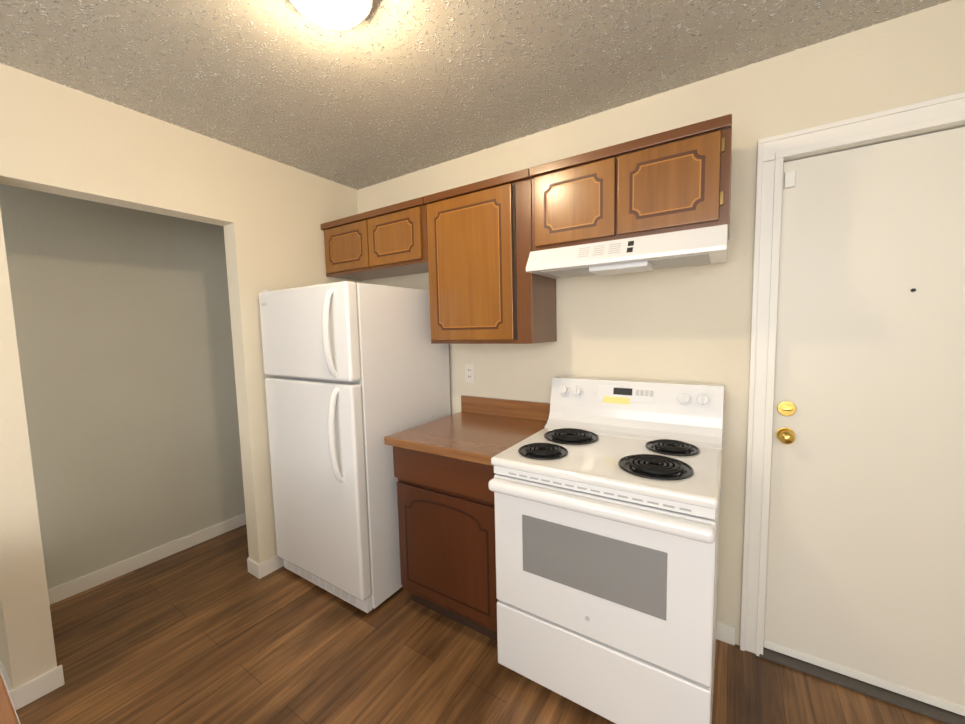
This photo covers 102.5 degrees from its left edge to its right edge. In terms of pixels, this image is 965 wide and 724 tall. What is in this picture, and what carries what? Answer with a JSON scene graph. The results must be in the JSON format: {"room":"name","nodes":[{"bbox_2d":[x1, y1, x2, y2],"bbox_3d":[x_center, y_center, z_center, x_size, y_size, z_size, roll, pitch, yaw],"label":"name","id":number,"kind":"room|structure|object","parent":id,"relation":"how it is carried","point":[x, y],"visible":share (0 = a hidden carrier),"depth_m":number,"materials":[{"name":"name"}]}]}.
{"room":"kitchen","nodes":[
{"label":"kitchen","id":0,"kind":"room"},
{"bbox_2d":[0,208,56,688],"bbox_3d":[-2.121,0.112,1.651,0.760,2.440,0.115,2,6,33],"label":"wall","id":1,"kind":"structure","parent":0,"point":[27,650],"depth_m":1.49,"materials":[{"name":"paint"}]},
{"bbox_2d":[0,655,35,709],"bbox_3d":[-2.103,1.290,1.697,0.743,0.085,0.042,2,6,33],"label":"baseboard","id":2,"kind":"structure","parent":1,"relation":"attached to","point":[28,692],"depth_m":1.51,"materials":[{"name":"white wood"}]},
{"bbox_2d":[44,665,62,680],"bbox_3d":[-2.104,1.278,1.831,0.597,0.085,0.013,2,6,33],"label":"baseboard","id":3,"kind":"structure","parent":1,"relation":"attached to","point":[59,669],"depth_m":1.57,"materials":[{"name":"white wood"}]},
{"bbox_2d":[0,184,244,588],"bbox_3d":[-2.641,0.123,1.655,0.120,2.440,4.000,2,6,33],"label":"wall","id":4,"kind":"structure","parent":0,"point":[122,319],"depth_m":2.30,"materials":[{"name":"paint"}]},
{"bbox_2d":[48,513,245,604],"bbox_3d":[-2.558,1.298,1.717,0.016,0.085,4.000,2,6,33],"label":"baseboard","id":5,"kind":"structure","parent":4,"relation":"attached to","point":[58,593],"depth_m":2.39,"materials":[{"name":"white wood"}]},
{"bbox_2d":[0,63,361,563],"bbox_3d":[-1.371,0.047,2.223,0.120,2.440,1.664,2,6,33],"label":"wall","id":6,"kind":"structure","parent":0,"point":[270,216],"depth_m":2.04,"materials":[{"name":"paint"}]},
{"bbox_2d":[247,555,283,573],"bbox_3d":[-1.184,1.185,2.691,0.016,0.085,0.865,2,6,33],"label":"baseboard","id":7,"kind":"structure","parent":6,"relation":"attached to","point":[253,567],"depth_m":2.30,"materials":[{"name":"white wood"}]},
{"bbox_2d":[0,0,950,189],"bbox_3d":[-0.743,-1.061,0.314,4.700,0.060,4.240,2,6,33],"label":"ceiling","id":8,"kind":"structure","parent":0,"point":[384,90],"depth_m":1.46,"materials":[{"name":"white paint"}]},
{"bbox_2d":[289,0,372,29],"bbox_3d":[-0.454,-1.067,1.141,0.256,0.078,0.256,2,6,33],"label":"ceiling light","id":9,"kind":"object","parent":8,"relation":"attached to","point":[339,14],"visible":1,"depth_m":1.15,"materials":[{"name":"white glass"}]},
{"bbox_2d":[16,524,945,723],"bbox_3d":[-0.686,1.429,0.524,4.700,0.060,4.240,2,6,33],"label":"floor","id":10,"kind":"structure","parent":0,"point":[212,631],"depth_m":1.65,"materials":[{"name":"wood"}]},
{"bbox_2d":[0,670,19,723],"bbox_3d":[-1.292,1.032,0.505,1.320,0.762,0.879,2,6,33],"label":"table","id":11,"kind":"object","parent":10,"relation":"on","point":[8,714],"depth_m":0.70,"materials":[{"name":"brown wood"}]},
{"bbox_2d":[259,281,450,612],"bbox_3d":[-0.736,0.412,2.324,0.760,1.667,0.809,2,6,33],"label":"fridge","id":12,"kind":"object","parent":10,"relation":"on","point":[360,371],"visible":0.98,"depth_m":1.99,"materials":[{"name":"white painted metal"},{"name":"white plastic"}]},
{"bbox_2d":[384,395,549,640],"bbox_3d":[-0.028,0.749,2.021,0.625,1.015,0.662,2,6,33],"label":"base cabinet","id":13,"kind":"object","parent":10,"relation":"on","point":[444,473],"visible":0.6,"depth_m":1.80,"materials":[{"name":"brown wood"}]},
{"bbox_2d":[488,377,723,723],"bbox_3d":[0.530,0.696,1.600,0.760,1.165,0.713,2,6,33],"label":"stove","id":14,"kind":"object","parent":10,"relation":"on","point":[607,493],"visible":1,"depth_m":1.36,"materials":[{"name":"white metal"}]},
{"bbox_2d":[357,0,964,645],"bbox_3d":[0.398,0.013,2.144,4.700,2.440,0.120,2,6,33],"label":"wall","id":15,"kind":"structure","parent":0,"point":[687,324],"depth_m":1.69,"materials":[{"name":"paint"}]},
{"bbox_2d":[320,197,428,280],"bbox_3d":[-0.600,-0.737,2.447,0.886,0.339,0.320,2,6,33],"label":"upper cabinet","id":16,"kind":"object","parent":15,"relation":"attached to","point":[387,241],"visible":0.88,"depth_m":2.29,"materials":[{"name":"brown wood"}]},
{"bbox_2d":[465,364,474,382],"bbox_3d":[-0.078,0.070,2.378,0.070,0.114,0.008,2,6,33],"label":"electrical outlet","id":17,"kind":"object","parent":15,"relation":"attached to","point":[469,373],"visible":1,"depth_m":2.37,"materials":[{"name":"beige plastic"}]},
{"bbox_2d":[424,168,556,343],"bbox_3d":[0.040,-0.495,2.058,0.617,0.784,0.320,2,6,33],"label":"upper cabinet","id":18,"kind":"object","parent":15,"relation":"attached to","point":[485,287],"visible":0.94,"depth_m":1.90,"materials":[{"name":"brown wood"}]},
{"bbox_2d":[529,114,731,250],"bbox_3d":[0.617,-0.686,1.668,0.760,0.364,0.320,2,6,33],"label":"upper cabinet","id":19,"kind":"object","parent":15,"relation":"attached to","point":[676,179],"visible":0.98,"depth_m":1.50,"materials":[{"name":"brown wood"}]},
{"bbox_2d":[526,224,727,278],"bbox_3d":[0.607,-0.441,1.665,0.754,0.117,0.374,2,6,33],"label":"range hood","id":20,"kind":"object","parent":19,"relation":"attached to","point":[698,246],"visible":1,"depth_m":1.52,"materials":[{"name":"white metal"}]},
{"bbox_2d":[740,92,964,655],"bbox_3d":[1.595,0.203,1.375,1.078,2.138,0.147,2,6,33],"label":"door frame","id":21,"kind":"structure","parent":15,"relation":"attached to","point":[775,153],"depth_m":1.54,"materials":[{"name":"white wood"}]},
{"bbox_2d":[759,646,964,723],"bbox_3d":[1.618,1.261,1.464,0.940,0.014,0.150,2,6,33],"label":"door sill","id":22,"kind":"structure","parent":15,"relation":"attached to","point":[905,702],"depth_m":1.49,"materials":[{"name":"grey"}]},
{"bbox_2d":[764,126,964,715],"bbox_3d":[1.574,0.242,1.346,0.906,2.029,0.114,2,6,33],"label":"door","id":23,"kind":"structure","parent":15,"relation":"in","point":[865,577],"depth_m":1.44,"materials":[{"name":"beige paint"}]}
]}

